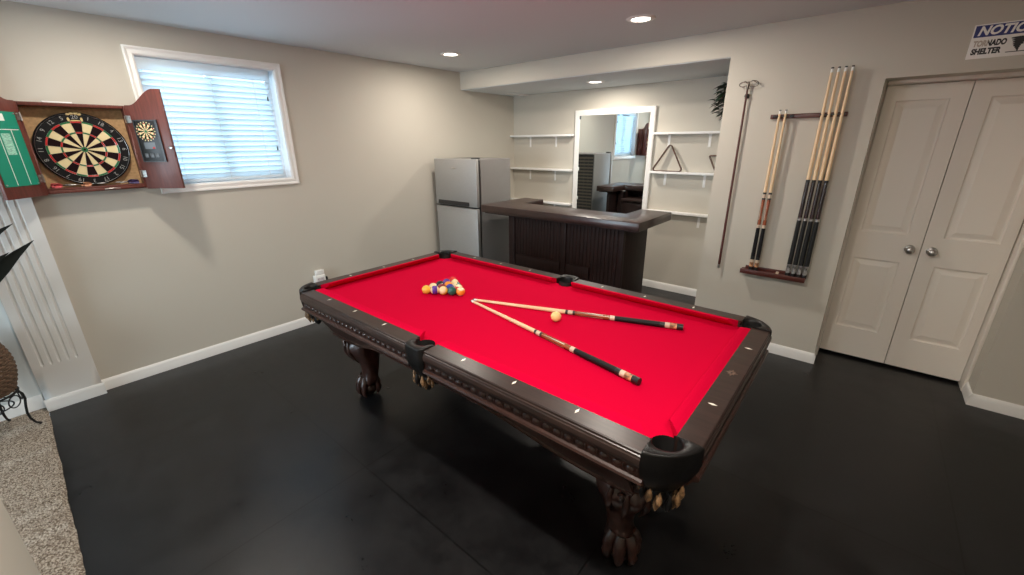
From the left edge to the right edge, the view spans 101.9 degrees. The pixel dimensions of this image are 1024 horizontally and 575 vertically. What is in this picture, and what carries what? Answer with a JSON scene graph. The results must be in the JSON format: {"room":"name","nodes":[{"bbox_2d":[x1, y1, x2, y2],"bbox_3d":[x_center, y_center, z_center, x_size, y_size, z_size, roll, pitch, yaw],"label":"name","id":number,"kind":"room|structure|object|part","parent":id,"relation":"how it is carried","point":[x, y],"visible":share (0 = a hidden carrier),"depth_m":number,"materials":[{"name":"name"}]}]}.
{"room":"basement game room","nodes":[
{"label":"basement game room","id":0,"kind":"room"},
{"bbox_2d":[0,499,40,574],"bbox_3d":[-0.007,0.546,-0.199,3.800,2.468,0.113,15,25,38],"label":"wall","id":1,"kind":"structure","parent":0,"point":[15,559],"depth_m":1.11,"materials":[{"name":"beige paint"}]},
{"bbox_2d":[0,300,44,405],"bbox_3d":[-4.194,0.026,1.391,0.156,2.468,3.000,15,25,38],"label":"wall","id":2,"kind":"structure","parent":0,"point":[27,383],"depth_m":2.69,"materials":[{"name":"white paint"}]},
{"bbox_2d":[0,394,45,421],"bbox_3d":[-4.121,1.149,1.724,0.013,0.098,2.996,15,25,38],"label":"baseboard","id":3,"kind":"structure","parent":2,"relation":"attached to","point":[34,403],"depth_m":2.73,"materials":[{"name":"white"}]},
{"bbox_2d":[0,408,85,574],"bbox_3d":[-1.817,1.869,-0.138,6.100,0.078,3.104,15,25,38],"label":"floor","id":4,"kind":"structure","parent":0,"point":[33,490],"depth_m":2.11,"materials":[{"name":"beige carpet"}]},
{"bbox_2d":[0,386,41,423],"bbox_3d":[-3.125,0.776,2.501,0.283,0.268,0.284,4,20,13],"label":"plant stand","id":5,"kind":"object","parent":4,"relation":"on","point":[17,390],"visible":0.85,"depth_m":2.56,"materials":[{"name":"black metal"}]},
{"bbox_3d":[-3.218,0.739,2.615,0.016,0.265,0.051,-16,24,-37],"label":"leg","id":6,"kind":"part","parent":5,"relation":"part of","materials":[{"name":"black metal"}]},
{"bbox_2d":[0,343,17,398],"bbox_3d":[-3.128,0.484,2.399,0.343,0.349,0.344,15,25,38],"label":"basket","id":7,"kind":"object","parent":5,"relation":"on","point":[8,368],"depth_m":2.45,"materials":[{"name":"brown wicker"}]},
{"bbox_2d":[0,224,33,398],"bbox_3d":[-3.071,0.176,2.330,0.378,0.974,0.729,15,25,38],"label":"plant","id":8,"kind":"object","parent":5,"relation":"on","point":[8,368],"visible":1,"depth_m":2.44,"materials":[{"name":"brown wicker"}]},
{"bbox_3d":[-3.005,0.746,2.589,0.051,0.265,0.016,-16,24,-37],"label":"leg","id":9,"kind":"part","parent":5,"relation":"part of","materials":[{"name":"black metal"}]},
{"bbox_2d":[0,0,513,396],"bbox_3d":[-1.630,-0.998,4.265,0.160,2.468,4.969,15,25,38],"label":"wall","id":10,"kind":"structure","parent":0,"point":[149,276],"depth_m":3.51,"materials":[{"name":"beige paint"}]},
{"bbox_2d":[0,190,106,411],"bbox_3d":[-3.051,-0.373,2.509,0.069,2.468,0.295,15,25,38],"label":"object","id":11,"kind":"structure","parent":10,"relation":"attached to","point":[35,299],"depth_m":2.69,"materials":[{"name":"white paint"}]},
{"bbox_2d":[0,89,184,199],"bbox_3d":[-2.674,-0.921,2.606,0.292,0.635,0.839,15,25,38],"label":"cabinet","id":12,"kind":"object","parent":10,"relation":"attached to","point":[144,125],"depth_m":2.71,"materials":[{"name":"brown wood"}]},
{"bbox_2d":[0,133,17,154],"bbox_3d":[-2.845,-0.811,2.351,0.001,0.115,0.050,-3,19,-6],"label":"print","id":13,"kind":"object","parent":12,"relation":"attached to","point":[8,141],"depth_m":2.35},
{"bbox_3d":[-2.858,-0.829,2.346,0.018,0.635,0.245,-3,19,-6],"label":"cabinet door","id":14,"kind":"part","parent":12,"relation":"part of","materials":[{"name":"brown wood"}]},
{"bbox_3d":[-2.778,-1.129,2.536,0.042,0.010,0.130,15,25,38],"label":"paper strip","id":15,"kind":"part","parent":12,"relation":"part of","materials":[{"name":"white paper"}]},
{"bbox_2d":[54,183,80,187],"bbox_3d":[-2.820,-0.649,2.638,0.027,0.027,0.124,15,25,38],"label":"dart","id":16,"kind":"object","parent":12,"relation":"on","point":[57,185],"visible":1,"depth_m":2.61,"materials":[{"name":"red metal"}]},
{"bbox_3d":[-2.780,-0.905,2.707,0.013,0.491,0.465,15,25,38],"label":"panel","id":17,"kind":"part","parent":12,"relation":"part of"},
{"bbox_3d":[-2.751,-0.897,2.684,0.089,0.530,0.501,15,25,38],"label":"cabinet frame","id":18,"kind":"part","parent":12,"relation":"part of","materials":[{"name":"brown wood"}]},
{"bbox_2d":[32,112,130,184],"bbox_3d":[-2.765,-0.892,2.688,0.037,0.443,0.443,15,25,38],"label":"dartboard","id":19,"kind":"object","parent":12,"relation":"in","point":[80,148],"visible":1,"depth_m":2.67,"materials":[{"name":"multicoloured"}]},
{"bbox_2d":[83,182,104,186],"bbox_3d":[-2.735,-0.683,2.735,0.028,0.027,0.124,15,24,37],"label":"dart","id":20,"kind":"object","parent":12,"relation":"on","point":[86,184],"visible":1,"depth_m":2.70,"materials":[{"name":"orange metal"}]},
{"bbox_2d":[115,179,138,183],"bbox_3d":[-2.632,-0.723,2.845,0.028,0.027,0.124,16,25,39],"label":"dart","id":21,"kind":"object","parent":12,"relation":"on","point":[134,180],"visible":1,"depth_m":2.87,"materials":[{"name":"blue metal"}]},
{"bbox_2d":[136,122,155,140],"bbox_3d":[-2.455,-1.046,2.786,0.124,0.124,0.001,-1,19,-3],"label":"picture","id":22,"kind":"object","parent":12,"relation":"attached to","point":[145,131],"depth_m":2.79,"materials":[{"name":"multicoloured paper"}]},
{"bbox_3d":[-2.445,-0.988,2.805,0.152,0.268,0.005,-1,19,-3],"label":"frame","id":23,"kind":"part","parent":12,"relation":"part of","materials":[{"name":"black plastic"}]},
{"bbox_3d":[-2.433,-0.999,2.822,0.245,0.635,0.018,-1,19,-3],"label":"cabinet door","id":24,"kind":"part","parent":12,"relation":"part of","materials":[{"name":"brown wood"}]},
{"bbox_2d":[101,317,314,389],"bbox_3d":[-1.468,0.110,4.702,0.013,0.085,4.673,15,25,38],"label":"baseboard","id":25,"kind":"structure","parent":10,"relation":"attached to","point":[140,373],"depth_m":3.44,"materials":[{"name":"white"}]},
{"bbox_2d":[120,44,299,193],"bbox_3d":[-2.306,-1.286,3.293,0.170,0.964,0.994,15,25,38],"label":"window","id":26,"kind":"structure","parent":10,"relation":"in","point":[275,84],"depth_m":3.35,"materials":[{"name":"white"}]},
{"bbox_2d":[134,56,284,182],"bbox_3d":[-2.306,-1.284,3.275,0.083,0.843,0.846,15,25,38],"label":"window blind","id":27,"kind":"object","parent":26,"relation":"attached to","point":[215,113],"visible":0.76,"depth_m":3.26,"materials":[{"name":"white plastic"}]},
{"bbox_3d":[-2.483,-1.176,3.056,0.003,0.750,0.002,15,25,38],"label":"ladder cord","id":28,"kind":"part","parent":27,"relation":"part of","materials":[{"name":"white fabric"}]},
{"bbox_3d":[-2.291,-1.253,3.272,0.003,0.750,0.002,15,25,38],"label":"ladder cord","id":29,"kind":"part","parent":27,"relation":"part of","materials":[{"name":"white fabric"}]},
{"bbox_3d":[-2.307,-0.897,3.412,0.048,0.022,0.838,15,25,38],"label":"rail","id":30,"kind":"part","parent":27,"relation":"part of","materials":[{"name":"white plastic"}]},
{"bbox_3d":[-2.099,-1.329,3.488,0.003,0.750,0.002,15,25,38],"label":"ladder cord","id":31,"kind":"part","parent":27,"relation":"part of","materials":[{"name":"white fabric"}]},
{"bbox_3d":[-2.352,-1.299,3.329,0.050,0.864,0.890,15,25,38],"label":"frame","id":32,"kind":"part","parent":26,"relation":"part of","materials":[{"name":"white plastic"}]},
{"bbox_2d":[313,269,325,282],"bbox_3d":[-1.883,-0.106,4.060,0.053,0.127,0.104,15,25,38],"label":"adapter","id":33,"kind":"object","parent":10,"relation":"attached to","point":[319,275],"visible":0.8,"depth_m":4.04,"materials":[{"name":"white plastic"}]},
{"bbox_2d":[6,0,912,71],"bbox_3d":[-0.231,-1.176,0.874,6.360,0.080,8.169,15,25,38],"label":"ceiling","id":34,"kind":"structure","parent":0,"point":[485,33],"depth_m":2.82,"materials":[{"name":"white paint"}]},
{"bbox_2d":[440,52,460,56],"bbox_3d":[-0.574,-2.175,3.878,0.192,0.008,0.192,15,25,38],"label":"recessed light","id":35,"kind":"object","parent":34,"relation":"in","point":[450,54],"visible":1,"depth_m":3.86,"materials":[{"name":"white"}]},
{"bbox_2d":[626,14,655,22],"bbox_3d":[0.871,-1.814,2.809,0.192,0.008,0.192,15,25,38],"label":"recessed light","id":36,"kind":"object","parent":34,"relation":"in","point":[642,18],"visible":1,"depth_m":2.79,"materials":[{"name":"white"}]},
{"bbox_2d":[49,285,1023,574],"bbox_3d":[0.748,0.811,2.859,6.260,0.060,5.069,15,25,38],"label":"floor","id":37,"kind":"structure","parent":0,"point":[266,456],"depth_m":2.18,"materials":[{"name":"black rubber"}]},
{"bbox_2d":[434,157,509,262],"bbox_3d":[-0.448,-0.765,4.987,0.670,1.533,0.591,15,25,38],"label":"fridge","id":38,"kind":"object","parent":37,"relation":"on","point":[464,184],"visible":0.71,"depth_m":4.69,"materials":[{"name":"silver metal"}]},
{"bbox_3d":[-0.664,-0.959,4.712,0.505,0.046,0.015,15,25,38],"label":"freezer handle","id":39,"kind":"part","parent":38,"relation":"part of","materials":[{"name":"black plastic"}]},
{"bbox_3d":[-0.620,-1.171,4.634,0.670,0.506,0.046,15,25,38],"label":"freezer door","id":40,"kind":"part","parent":38,"relation":"part of","materials":[{"name":"metal"}]},
{"bbox_3d":[-0.614,-0.478,4.875,0.670,0.929,0.046,15,25,38],"label":"door","id":41,"kind":"part","parent":38,"relation":"part of","materials":[{"name":"metal"}]},
{"bbox_2d":[299,250,771,566],"bbox_3d":[-0.040,0.466,2.544,2.539,0.810,1.384,15,25,38],"label":"pool table","id":42,"kind":"object","parent":37,"relation":"on","point":[641,443],"visible":1,"depth_m":1.89,"materials":[{"name":"red fabric"}]},
{"bbox_3d":[-0.909,0.222,2.313,1.068,0.026,0.011,15,25,38],"label":"carved molding","id":43,"kind":"part","parent":42,"relation":"part of","materials":[{"name":"brown wood"}]},
{"bbox_3d":[-0.892,0.166,2.323,1.088,0.062,0.092,15,25,38],"label":"rail","id":44,"kind":"part","parent":42,"relation":"part of","materials":[{"name":"brown wood"}]},
{"bbox_3d":[-1.017,0.431,2.853,0.257,0.510,0.256,15,25,38],"label":"leg","id":45,"kind":"part","parent":42,"relation":"part of","materials":[{"name":"brown wood"}]},
{"bbox_2d":[316,288,424,340],"bbox_3d":[-0.840,0.133,2.360,1.068,0.046,0.046,15,25,38],"label":"cushion","id":46,"kind":"object","parent":42,"relation":"on","point":[398,324],"depth_m":2.27,"materials":[{"name":"red fabric"}]},
{"bbox_3d":[-0.979,-0.129,3.170,0.092,0.062,1.062,15,25,38],"label":"rail","id":47,"kind":"part","parent":42,"relation":"part of","materials":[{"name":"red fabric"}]},
{"bbox_2d":[321,254,438,288],"bbox_3d":[-0.927,-0.133,3.122,0.046,0.046,1.022,15,25,38],"label":"cushion","id":48,"kind":"object","parent":42,"relation":"on","point":[366,276],"depth_m":3.06,"materials":[{"name":"red fabric"}]},
{"bbox_2d":[422,285,430,293],"bbox_3d":[-0.552,0.013,2.679,0.057,0.057,0.057,-8,21,-22],"label":"ball","id":49,"kind":"object","parent":42,"relation":"on","point":[425,289],"visible":0.98,"depth_m":2.66,"materials":[{"name":"plastic"}]},
{"bbox_3d":[-0.408,0.464,2.030,0.056,0.079,0.056,15,25,38],"label":"pocket knob","id":50,"kind":"part","parent":42,"relation":"part of","materials":[{"name":"beige fabric"}]},
{"bbox_2d":[430,286,438,293],"bbox_3d":[-0.496,0.016,2.669,0.057,0.057,0.057,-4,20,-11],"label":"ball","id":51,"kind":"object","parent":42,"relation":"on","point":[434,289],"visible":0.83,"depth_m":2.65,"materials":[{"name":"purple plastic"}]},
{"bbox_2d":[439,286,447,294],"bbox_3d":[-0.439,0.019,2.659,0.057,0.057,0.057,-10,21,-26],"label":"ball","id":52,"kind":"object","parent":42,"relation":"on","point":[442,290],"visible":0.96,"depth_m":2.64,"materials":[{"name":"beige plastic"}]},
{"bbox_2d":[447,287,455,294],"bbox_3d":[-0.383,0.022,2.648,0.057,0.057,0.057,11,22,29],"label":"ball","id":53,"kind":"object","parent":42,"relation":"on","point":[451,290],"visible":0.98,"depth_m":2.63,"materials":[{"name":"green plastic"}]},
{"bbox_2d":[456,287,464,295],"bbox_3d":[-0.326,0.025,2.638,0.057,0.057,0.057,-11,22,-27],"label":"ball","id":54,"kind":"object","parent":42,"relation":"on","point":[460,291],"visible":1,"depth_m":2.62,"materials":[{"name":"orange plastic"}]},
{"bbox_2d":[451,254,555,282],"bbox_3d":[-0.117,-0.157,3.171,1.068,0.046,0.046,15,25,38],"label":"cushion","id":55,"kind":"object","parent":42,"relation":"on","point":[495,267],"depth_m":3.11,"materials":[{"name":"red fabric"}]},
{"bbox_3d":[-0.081,-0.158,3.233,1.088,0.062,0.092,15,25,38],"label":"rail","id":56,"kind":"part","parent":42,"relation":"part of","materials":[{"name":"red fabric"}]},
{"bbox_3d":[0.002,0.467,1.588,1.008,0.026,0.011,15,25,38],"label":"carved molding","id":57,"kind":"part","parent":42,"relation":"part of","materials":[{"name":"brown wood"}]},
{"bbox_3d":[0.019,0.411,1.598,1.028,0.062,0.092,15,25,38],"label":"rail","id":58,"kind":"part","parent":42,"relation":"part of","materials":[{"name":"brown wood"}]},
{"bbox_2d":[438,340,645,435],"bbox_3d":[0.055,0.373,1.647,1.008,0.046,0.046,15,25,38],"label":"cushion","id":59,"kind":"object","parent":42,"relation":"on","point":[615,418],"depth_m":1.56,"materials":[{"name":"red fabric"}]},
{"bbox_2d":[551,311,560,321],"bbox_3d":[0.238,0.157,2.248,0.057,0.057,0.057,15,25,38],"label":"cue ball","id":60,"kind":"object","parent":42,"relation":"on","point":[555,316],"visible":1,"depth_m":2.23,"materials":[{"name":"white plastic"}]},
{"bbox_2d":[471,300,641,384],"bbox_3d":[0.130,0.228,2.094,0.032,0.032,1.200,-15,24,-36],"label":"pool cue","id":61,"kind":"object","parent":42,"relation":"on","point":[626,375],"visible":1,"depth_m":1.89,"materials":[{"name":"black wood"}]},
{"bbox_2d":[473,299,683,329],"bbox_3d":[0.320,0.140,2.342,1.200,0.032,0.032,7,20,21],"label":"pool cue","id":62,"kind":"object","parent":42,"relation":"on","point":[677,326],"visible":0.96,"depth_m":2.27,"materials":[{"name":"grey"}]},
{"bbox_3d":[0.460,0.829,1.678,0.257,0.510,0.256,15,25,38],"label":"leg","id":63,"kind":"part","parent":42,"relation":"part of","materials":[{"name":"brown wood"}]},
{"bbox_2d":[571,282,737,325],"bbox_3d":[0.778,0.084,2.458,1.008,0.046,0.046,15,25,38],"label":"cushion","id":64,"kind":"object","parent":42,"relation":"on","point":[705,317],"depth_m":2.41,"materials":[{"name":"red fabric"}]},
{"bbox_3d":[0.483,0.689,1.365,0.056,0.079,0.056,15,25,38],"label":"pocket knob","id":65,"kind":"part","parent":42,"relation":"part of","materials":[{"name":"beige fabric"}]},
{"bbox_3d":[0.830,0.087,2.508,1.028,0.062,0.092,15,25,38],"label":"rail","id":66,"kind":"part","parent":42,"relation":"part of","materials":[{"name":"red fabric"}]},
{"bbox_2d":[669,327,750,435],"bbox_3d":[0.842,0.343,1.715,0.046,0.046,1.022,15,25,38],"label":"cushion","id":67,"kind":"object","parent":42,"relation":"on","point":[683,417],"depth_m":1.58,"materials":[{"name":"red fabric"}]},
{"bbox_3d":[0.894,0.376,1.679,0.092,0.062,1.062,15,25,38],"label":"rail","id":68,"kind":"part","parent":42,"relation":"part of","materials":[{"name":"brown wood"}]},
{"bbox_2d":[481,198,671,292],"bbox_3d":[0.586,-0.280,4.275,1.747,1.070,0.745,15,25,38],"label":"bar counter","id":69,"kind":"object","parent":37,"relation":"on","point":[600,247],"depth_m":3.88,"materials":[{"name":"brown wood"}]},
{"bbox_3d":[0.252,-0.256,4.238,0.550,0.105,0.020,15,25,38],"label":"rail","id":70,"kind":"part","parent":69,"relation":"part of","materials":[{"name":"brown wood"}]},
{"bbox_3d":[0.269,-0.268,4.244,0.595,0.894,0.020,15,25,38],"label":"beadboard panel","id":71,"kind":"part","parent":69,"relation":"part of","materials":[{"name":"brown wood"}]},
{"bbox_2d":[481,198,671,231],"bbox_3d":[0.582,-0.750,4.111,1.747,0.074,0.745,15,25,38],"label":"countertop","id":72,"kind":"structure","parent":69,"relation":"on","point":[640,220],"depth_m":3.77,"materials":[{"name":"brown wood"}]},
{"bbox_3d":[0.618,-0.157,3.946,0.252,0.105,0.020,15,25,38],"label":"rail","id":73,"kind":"part","parent":69,"relation":"part of","materials":[{"name":"brown wood"}]},
{"bbox_3d":[0.739,-0.141,3.870,0.567,0.894,0.020,15,25,38],"label":"beadboard panel","id":74,"kind":"part","parent":69,"relation":"part of","materials":[{"name":"brown wood"}]},
{"bbox_3d":[1.119,-0.103,3.887,0.030,0.984,0.470,15,25,38],"label":"panel","id":75,"kind":"part","parent":69,"relation":"part of","materials":[{"name":"brown wood"}]},
{"bbox_2d":[463,57,730,95],"bbox_3d":[0.843,-2.177,4.409,2.966,0.006,0.974,15,25,38],"label":"ceiling","id":76,"kind":"structure","parent":0,"point":[719,67],"depth_m":4.14,"materials":[{"name":"white paint"}]},
{"bbox_2d":[587,80,604,82],"bbox_3d":[0.871,-2.145,4.339,0.192,0.008,0.192,15,25,38],"label":"recessed light","id":77,"kind":"object","parent":76,"relation":"in","point":[593,81],"visible":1,"depth_m":4.29,"materials":[{"name":"white"}]},
{"bbox_2d":[460,29,734,89],"bbox_3d":[0.838,-2.265,4.373,2.966,0.184,0.986,15,25,38],"label":"soffit","id":78,"kind":"structure","parent":0,"point":[714,45],"depth_m":3.72,"materials":[{"name":"beige paint"}]},
{"bbox_2d":[513,76,727,288],"bbox_3d":[1.173,-1.333,5.159,3.226,2.468,0.100,15,25,38],"label":"wall","id":79,"kind":"structure","parent":0,"point":[674,247],"depth_m":4.74,"materials":[{"name":"beige paint"}]},
{"bbox_2d":[510,167,572,180],"bbox_3d":[0.386,-1.544,5.660,0.997,0.155,0.082,15,25,38],"label":"wall shelf","id":80,"kind":"object","parent":79,"relation":"attached to","point":[523,168],"visible":1,"depth_m":5.57,"materials":[{"name":"white wood"}]},
{"bbox_2d":[511,198,571,205],"bbox_3d":[0.389,-1.135,5.803,0.997,0.155,0.082,15,25,38],"label":"wall shelf","id":81,"kind":"object","parent":79,"relation":"attached to","point":[546,202],"visible":0.48,"depth_m":5.58,"materials":[{"name":"white wood"}]},
{"bbox_2d":[510,134,574,146],"bbox_3d":[0.383,-1.946,5.520,0.997,0.155,0.082,15,25,38],"label":"wall shelf","id":82,"kind":"object","parent":79,"relation":"attached to","point":[552,135],"visible":1,"depth_m":5.43,"materials":[{"name":"white wood"}]},
{"bbox_2d":[572,106,656,213],"bbox_3d":[1.185,-1.113,5.136,1.018,2.027,0.028,15,25,38],"label":"wall mirror","id":83,"kind":"object","parent":79,"relation":"attached to","point":[613,147],"visible":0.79,"depth_m":4.97,"materials":[{"name":"white mirror"}]},
{"bbox_2d":[642,279,696,296],"bbox_3d":[1.169,-0.188,5.493,2.966,0.085,0.013,15,25,38],"label":"baseboard","id":84,"kind":"structure","parent":79,"relation":"attached to","point":[649,283],"depth_m":4.93,"materials":[{"name":"white"}]},
{"bbox_2d":[646,209,707,227],"bbox_3d":[1.923,-0.742,4.575,0.918,0.155,0.082,15,25,38],"label":"wall shelf","id":85,"kind":"object","parent":79,"relation":"attached to","point":[698,215],"visible":0.48,"depth_m":4.54,"materials":[{"name":"white wood"}]},
{"bbox_2d":[649,171,713,187],"bbox_3d":[1.920,-1.148,4.433,0.918,0.155,0.082,15,25,38],"label":"wall shelf","id":86,"kind":"object","parent":79,"relation":"attached to","point":[665,173],"visible":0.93,"depth_m":4.42,"materials":[{"name":"white wood"}]},
{"bbox_2d":[652,145,681,171],"bbox_3d":[1.706,-1.407,4.528,0.317,0.280,0.063,15,25,38],"label":"rack","id":87,"kind":"object","parent":86,"relation":"on","point":[666,149],"visible":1,"depth_m":4.51,"materials":[{"name":"brown wood"}]},
{"bbox_2d":[709,155,715,168],"bbox_3d":[2.126,-1.247,4.212,0.267,0.180,0.054,15,25,38],"label":"rack","id":88,"kind":"object","parent":86,"relation":"on","point":[710,156],"visible":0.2,"depth_m":4.26,"materials":[{"name":"brown wood"}]},
{"bbox_2d":[653,131,719,146],"bbox_3d":[1.917,-1.533,4.299,0.918,0.155,0.082,15,25,38],"label":"wall shelf","id":89,"kind":"object","parent":79,"relation":"attached to","point":[710,133],"visible":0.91,"depth_m":4.28,"materials":[{"name":"white wood"}]},
{"bbox_2d":[710,82,726,119],"bbox_3d":[2.052,-1.718,3.933,0.357,0.435,0.336,15,25,38],"label":"potted plant","id":90,"kind":"object","parent":89,"relation":"on","point":[723,86],"visible":0.2,"depth_m":3.94,"materials":[{"name":"green plant"}]},
{"bbox_2d":[695,0,1023,405],"bbox_3d":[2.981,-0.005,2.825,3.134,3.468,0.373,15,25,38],"label":"wall","id":91,"kind":"structure","parent":0,"point":[791,61],"depth_m":2.97,"materials":[{"name":"beige paint"}]},
{"bbox_2d":[717,80,758,267],"bbox_3d":[1.774,-0.855,3.327,0.135,1.451,0.045,15,25,38],"label":"stick","id":92,"kind":"object","parent":91,"relation":"hanging from","point":[746,96],"visible":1,"depth_m":3.29,"materials":[{"name":"red wood"}]},
{"bbox_2d":[740,265,805,282],"bbox_3d":[2.066,-0.113,3.302,0.445,0.052,0.087,15,25,38],"label":"shelf","id":93,"kind":"object","parent":91,"relation":"attached to","point":[765,272],"visible":0.78,"depth_m":3.29,"materials":[{"name":"red wood"}]},
{"bbox_2d":[748,110,781,269],"bbox_3d":[1.938,-0.712,3.190,0.032,1.200,0.032,15,25,38],"label":"pool cue","id":94,"kind":"object","parent":93,"relation":"on","point":[752,258],"visible":1,"depth_m":3.20,"materials":[{"name":"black wood"}]},
{"bbox_2d":[753,110,787,270],"bbox_3d":[1.967,-0.705,3.168,0.032,1.200,0.032,15,25,38],"label":"pool cue","id":95,"kind":"object","parent":93,"relation":"on","point":[759,249],"visible":1,"depth_m":3.18,"materials":[{"name":"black wood"}]},
{"bbox_2d":[785,67,833,275],"bbox_3d":[2.133,-0.776,2.994,0.034,1.448,0.034,15,25,38],"label":"pool cue","id":96,"kind":"object","parent":93,"relation":"on","point":[800,214],"visible":1,"depth_m":3.00,"materials":[{"name":"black wood"}]},
{"bbox_2d":[790,66,840,276],"bbox_3d":[2.161,-0.769,2.972,0.034,1.448,0.034,15,25,38],"label":"pool cue","id":97,"kind":"object","parent":93,"relation":"on","point":[806,214],"visible":1,"depth_m":2.98,"materials":[{"name":"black wood"}]},
{"bbox_2d":[796,66,847,277],"bbox_3d":[2.188,-0.762,2.950,0.034,1.448,0.034,15,25,38],"label":"pool cue","id":98,"kind":"object","parent":93,"relation":"on","point":[814,205],"visible":1,"depth_m":2.95,"materials":[{"name":"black wood"}]},
{"bbox_2d":[801,65,854,278],"bbox_3d":[2.216,-0.754,2.928,0.034,1.448,0.034,15,25,38],"label":"pool cue","id":99,"kind":"object","parent":93,"relation":"on","point":[823,193],"visible":1,"depth_m":2.93,"materials":[{"name":"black wood"}]},
{"bbox_2d":[770,112,847,118],"bbox_3d":[2.072,-1.209,2.920,0.452,0.030,0.066,15,25,38],"label":"rail","id":100,"kind":"object","parent":91,"relation":"attached to","point":[802,115],"visible":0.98,"depth_m":2.93,"materials":[{"name":"red wood"}]},
{"bbox_2d":[812,345,817,363],"bbox_3d":[2.457,0.543,3.367,0.013,0.085,0.198,15,25,38],"label":"baseboard","id":101,"kind":"structure","parent":91,"relation":"attached to","point":[816,350],"depth_m":3.31,"materials":[{"name":"white"}]},
{"bbox_2d":[820,81,974,362],"bbox_3d":[2.744,-0.390,3.051,0.414,2.006,0.102,15,25,38],"label":"door","id":102,"kind":"structure","parent":91,"relation":"in","point":[919,125],"depth_m":3.01,"materials":[{"name":"white paint"}]},
{"bbox_3d":[2.849,-0.269,2.977,0.060,0.060,0.068,15,25,38],"label":"knob","id":103,"kind":"part","parent":102,"relation":"part of","materials":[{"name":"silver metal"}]},
{"bbox_2d":[816,71,1023,390],"bbox_3d":[2.888,-0.341,2.905,0.872,2.052,0.145,15,25,38],"label":"trim","id":104,"kind":"structure","parent":91,"relation":"attached to","point":[1018,245],"depth_m":2.78,"materials":[{"name":"white paint"}]},
{"bbox_2d":[884,77,1023,380],"bbox_3d":[3.065,-0.304,2.796,0.414,2.006,0.102,15,25,38],"label":"door","id":105,"kind":"structure","parent":91,"relation":"in","point":[977,218],"depth_m":2.80,"materials":[{"name":"white paint"}]},
{"bbox_3d":[2.938,-0.245,2.907,0.060,0.060,0.068,15,25,38],"label":"knob","id":106,"kind":"part","parent":105,"relation":"part of","materials":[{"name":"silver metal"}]},
{"bbox_2d":[962,381,972,404],"bbox_3d":[3.114,0.720,2.844,0.013,0.085,0.198,15,25,38],"label":"baseboard","id":107,"kind":"structure","parent":91,"relation":"attached to","point":[967,393],"depth_m":2.83,"materials":[{"name":"white"}]},
{"bbox_2d":[965,20,1023,59],"bbox_3d":[2.734,-1.380,2.312,0.258,0.174,0.005,15,25,38],"label":"notice sign","id":108,"kind":"object","parent":91,"relation":"attached to","point":[1000,39],"visible":1,"depth_m":2.32,"materials":[{"name":"white plastic"}]},
{"bbox_2d":[969,393,1023,419],"bbox_3d":[3.565,0.881,2.371,1.321,0.085,0.013,15,25,38],"label":"baseboard","id":109,"kind":"structure","parent":91,"relation":"attached to","point":[987,403],"depth_m":2.69,"materials":[{"name":"white"}]},
{"bbox_2d":[824,77,1019,335],"bbox_3d":[3.110,-0.627,3.087,1.072,2.468,0.490,15,25,38],"label":"wall","id":110,"kind":"structure","parent":0,"point":[1015,77],"depth_m":3.14,"materials":[{"name":"beige paint"}]}
]}

